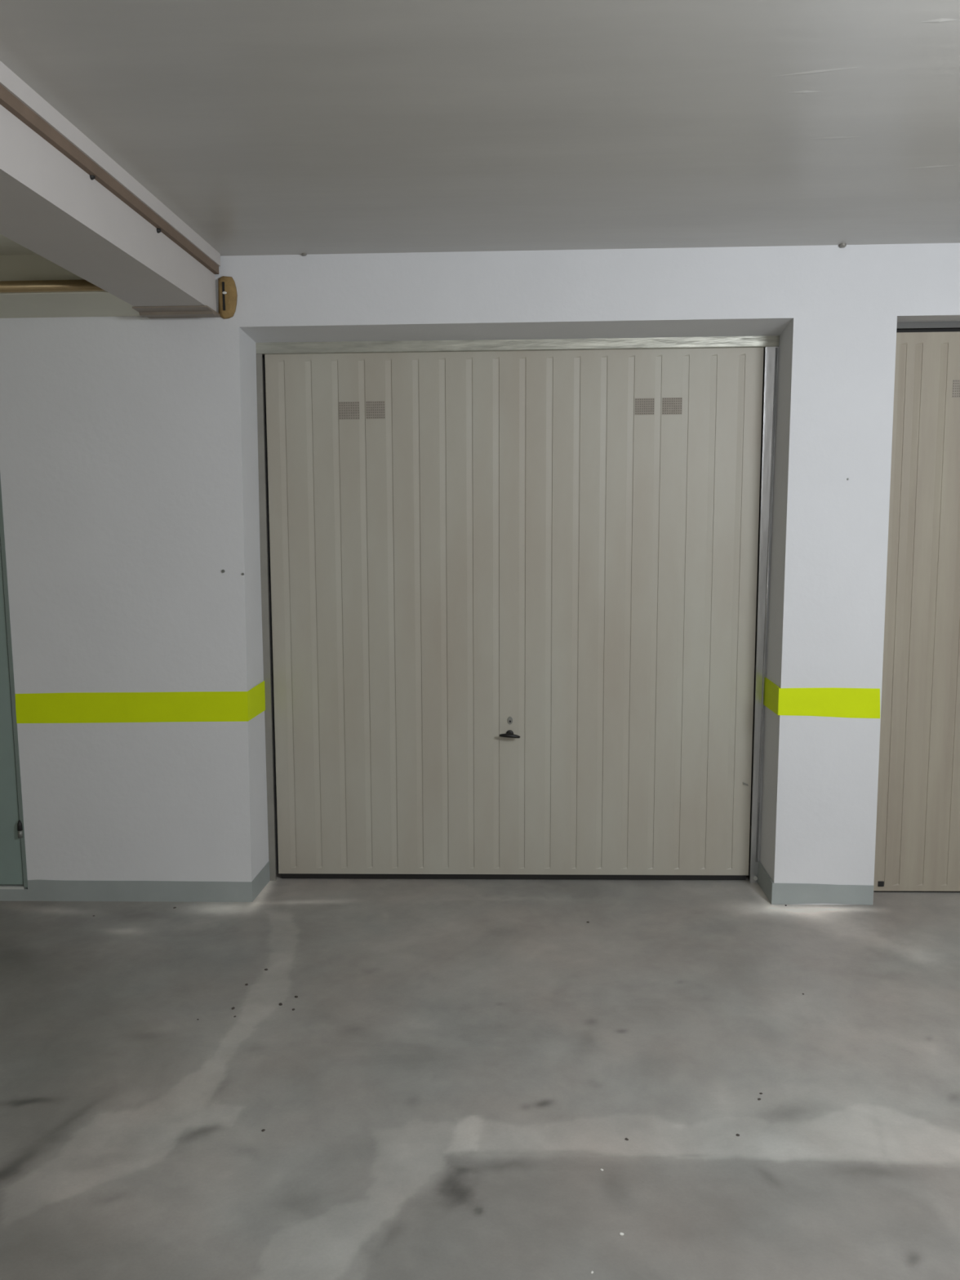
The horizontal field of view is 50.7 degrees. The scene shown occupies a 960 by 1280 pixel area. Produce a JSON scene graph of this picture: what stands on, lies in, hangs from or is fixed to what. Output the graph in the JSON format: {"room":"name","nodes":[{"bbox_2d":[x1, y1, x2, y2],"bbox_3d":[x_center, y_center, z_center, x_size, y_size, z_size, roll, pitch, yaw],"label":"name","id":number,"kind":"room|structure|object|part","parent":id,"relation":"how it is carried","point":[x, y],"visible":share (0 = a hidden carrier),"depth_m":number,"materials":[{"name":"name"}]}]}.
{"room":"parking garage","nodes":[
{"label":"parking garage","id":0,"kind":"room"},
{"bbox_2d":[0,234,37,255],"bbox_3d":[-3.248,-0.926,-0.329,3.539,0.092,8.159,0,7,2],"label":"ceiling","id":1,"kind":"structure","parent":0,"point":[7,246],"depth_m":3.58,"materials":[{"name":"beige paint"}]},
{"bbox_2d":[0,826,959,1279],"bbox_3d":[0.348,1.535,1.190,10.600,0.001,10.800,0,7,2],"label":"floor","id":2,"kind":"structure","parent":0,"point":[452,1077],"depth_m":2.99,"materials":[{"name":"concrete"}]},
{"bbox_2d":[0,243,959,904],"bbox_3d":[0.453,-0.225,4.404,10.600,2.729,0.420,0,7,2],"label":"wall","id":3,"kind":"structure","parent":0,"point":[129,469],"depth_m":4.20,"materials":[{"name":"white paint"}]},
{"bbox_2d":[0,884,26,888],"bbox_3d":[-2.440,1.086,4.485,0.882,0.010,0.063,0,7,2],"label":"trim","id":4,"kind":"structure","parent":3,"relation":"attached to","point":[2,886],"depth_m":4.44,"materials":[{"name":"grey"}]},
{"bbox_2d":[0,475,27,887],"bbox_3d":[-2.455,0.093,4.347,0.928,1.998,0.069,0,7,2],"label":"door","id":5,"kind":"structure","parent":3,"relation":"in","point":[13,868],"depth_m":4.37,"materials":[{"name":"grey paint"}]},
{"bbox_2d":[0,887,28,901],"bbox_3d":[-2.445,1.118,4.490,0.929,0.054,0.062,0,7,2],"label":"trim","id":6,"kind":"structure","parent":3,"relation":"attached to","point":[6,895],"depth_m":4.45,"materials":[{"name":"grey paint"}]},
{"bbox_2d":[0,279,104,293],"bbox_3d":[-3.110,-1.270,3.714,3.517,0.044,0.046,0,7,2],"label":"ceiling pipe","id":7,"kind":"object","parent":3,"relation":"attached to","point":[81,285],"visible":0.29,"depth_m":3.64,"materials":[{"name":"brown metal"}]},
{"bbox_2d":[0,254,140,318],"bbox_3d":[-3.106,-1.396,3.944,3.529,0.229,0.441,0,7,2],"label":"ceiling","id":8,"kind":"structure","parent":3,"relation":"attached to","point":[12,267],"depth_m":3.78,"materials":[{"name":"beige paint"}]},
{"bbox_2d":[15,680,265,723],"bbox_3d":[-1.479,0.270,4.449,1.016,0.140,0.258,0,7,2],"label":"painted stripe","id":9,"kind":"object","parent":3,"relation":"attached to","point":[188,706],"depth_m":4.32,"materials":[{"name":"yellow paint"}]},
{"bbox_2d":[26,861,270,902],"bbox_3d":[-1.475,1.090,4.552,1.006,0.118,0.259,0,7,2],"label":"baseboard","id":10,"kind":"structure","parent":3,"relation":"attached to","point":[38,890],"depth_m":4.42,"materials":[{"name":"grey paint"}]},
{"bbox_2d":[217,275,237,319],"bbox_3d":[-1.020,-1.383,4.080,0.080,0.168,0.034,0,7,2],"label":"foam","id":11,"kind":"object","parent":3,"relation":"attached to","point":[231,297],"visible":1,"depth_m":4.07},
{"bbox_2d":[222,281,225,310],"bbox_3d":[-1.029,-1.380,4.066,0.008,0.110,0.006,0,7,2],"label":"seal","id":12,"kind":"object","parent":11,"relation":"attached to","point":[223,282],"visible":1,"depth_m":4.06,"materials":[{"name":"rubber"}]},
{"bbox_2d":[255,335,779,882],"bbox_3d":[0.149,-0.107,4.483,2.281,2.441,0.086,0,7,2],"label":"garage door","id":13,"kind":"structure","parent":3,"relation":"in","point":[513,582],"depth_m":4.49,"materials":[{"name":"beige metal"}]},
{"bbox_3d":[-0.961,-0.064,4.526,0.059,2.363,0.012,0,7,2],"label":"frame","id":14,"kind":"part","parent":13,"relation":"part of","materials":[{"name":"grey metal"}]},
{"bbox_2d":[338,401,359,419],"bbox_3d":[-0.569,-0.998,4.406,0.090,0.075,0.001,0,7,2],"label":"vent grille","id":15,"kind":"object","parent":13,"relation":"attached to","point":[347,410],"depth_m":4.41,"materials":[{"name":"grey metal"}]},
{"bbox_2d":[365,400,385,418],"bbox_3d":[-0.454,-1.000,4.402,0.082,0.075,0.001,0,7,2],"label":"vent grille","id":16,"kind":"object","parent":13,"relation":"attached to","point":[374,409],"depth_m":4.40,"materials":[{"name":"grey metal"}]},
{"bbox_3d":[0.134,0.426,4.535,0.093,0.034,0.054,0,7,2],"label":"handle","id":17,"kind":"part","parent":13,"relation":"part of","materials":[{"name":"black plastic"}]},
{"bbox_3d":[0.152,-1.281,4.353,2.256,0.078,0.050,0,7,2],"label":"head rail","id":18,"kind":"part","parent":13,"relation":"part of","materials":[{"name":"metal"}]},
{"bbox_2d":[635,398,654,414],"bbox_3d":[0.709,-1.006,4.361,0.084,0.070,0.001,0,7,2],"label":"vent grille","id":19,"kind":"object","parent":13,"relation":"attached to","point":[642,406],"depth_m":4.36,"materials":[{"name":"grey metal"}]},
{"bbox_2d":[662,397,682,414],"bbox_3d":[0.827,-1.006,4.357,0.086,0.071,0.001,0,7,2],"label":"vent grille","id":20,"kind":"object","parent":13,"relation":"attached to","point":[670,406],"depth_m":4.36,"materials":[{"name":"grey metal"}]},
{"bbox_3d":[1.252,-0.073,4.449,0.075,2.362,0.012,0,7,2],"label":"frame","id":21,"kind":"part","parent":13,"relation":"part of","materials":[{"name":"metal"}]},
{"bbox_2d":[757,861,873,905],"bbox_3d":[1.466,1.065,4.448,0.428,0.101,0.259,0,7,2],"label":"baseboard","id":22,"kind":"structure","parent":3,"relation":"attached to","point":[776,893],"depth_m":4.32,"materials":[{"name":"grey paint"}]},
{"bbox_2d":[764,677,879,718],"bbox_3d":[1.460,0.246,4.346,0.422,0.132,0.258,0,7,2],"label":"painted stripe","id":23,"kind":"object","parent":3,"relation":"attached to","point":[856,703],"depth_m":4.22,"materials":[{"name":"yellow paint"}]},
{"bbox_2d":[873,321,959,892],"bbox_3d":[2.765,-0.114,4.295,2.230,2.453,0.066,0,7,2],"label":"garage door","id":24,"kind":"structure","parent":3,"relation":"in","point":[917,843],"depth_m":4.31,"materials":[{"name":"beige metal"}]},
{"bbox_3d":[1.761,1.071,4.448,0.024,0.022,0.006,0,7,2],"label":"latch plate","id":25,"kind":"part","parent":24,"relation":"part of","materials":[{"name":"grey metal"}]},
{"bbox_3d":[2.783,-1.278,4.165,2.175,0.111,0.030,0,7,2],"label":"head rail","id":26,"kind":"part","parent":24,"relation":"part of","materials":[{"name":"black metal"}]},
{"bbox_3d":[2.755,-1.306,4.127,2.230,0.045,0.021,0,7,2],"label":"head frame","id":27,"kind":"part","parent":24,"relation":"part of","materials":[{"name":"grey metal"}]},
{"bbox_2d":[951,379,959,397],"bbox_3d":[1.988,-1.037,4.177,0.079,0.071,0.001,0,7,2],"label":"vent grille","id":28,"kind":"object","parent":24,"relation":"attached to","point":[955,383],"depth_m":4.18,"materials":[{"name":"brown"}]},
{"bbox_2d":[0,0,959,256],"bbox_3d":[0.324,-1.275,0.837,10.600,0.252,10.800,0,7,2],"label":"ceiling","id":29,"kind":"structure","parent":0,"point":[267,127],"depth_m":2.65,"materials":[{"name":"grey paint"}]},
{"bbox_2d":[0,61,220,311],"bbox_3d":[-1.332,-0.892,-0.185,0.300,0.229,8.565,0,7,2],"label":"ceiling beam","id":30,"kind":"structure","parent":29,"relation":"attached to","point":[51,207],"depth_m":2.95,"materials":[{"name":"white paint"}]},
{"bbox_2d":[89,174,95,179],"bbox_3d":[-1.096,-1.312,2.865,0.010,0.017,0.018,0,7,2],"label":"nail","id":31,"kind":"object","parent":30,"relation":"attached to","point":[91,177],"visible":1,"depth_m":2.86,"materials":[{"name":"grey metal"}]},
{"bbox_2d":[0,84,218,274],"bbox_3d":[-1.194,-0.954,-0.100,0.018,0.031,8.360,0,7,2],"label":"pipe","id":32,"kind":"object","parent":30,"relation":"attached to","point":[10,102],"visible":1,"depth_m":2.85,"materials":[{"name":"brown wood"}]},
{"bbox_2d":[132,305,221,318],"bbox_3d":[-1.200,-1.297,4.017,0.294,0.018,0.189,0,7,2],"label":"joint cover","id":33,"kind":"object","parent":30,"relation":"attached to","point":[192,311],"visible":1,"depth_m":3.99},
{"bbox_2d":[839,243,846,248],"bbox_3d":[1.426,-1.549,3.979,0.026,0.012,0.025,0,7,2],"label":"hook","id":34,"kind":"object","parent":29,"relation":"attached to","point":[842,245],"visible":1,"depth_m":3.97,"materials":[{"name":"grey metal"}]},
{"bbox_2d":[750,348,764,826],"bbox_3d":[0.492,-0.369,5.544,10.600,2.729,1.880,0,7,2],"label":"door frame","id":35,"kind":"structure","parent":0,"point":[764,348],"depth_m":5.25,"materials":[{"name":"grey metal"}]}
]}

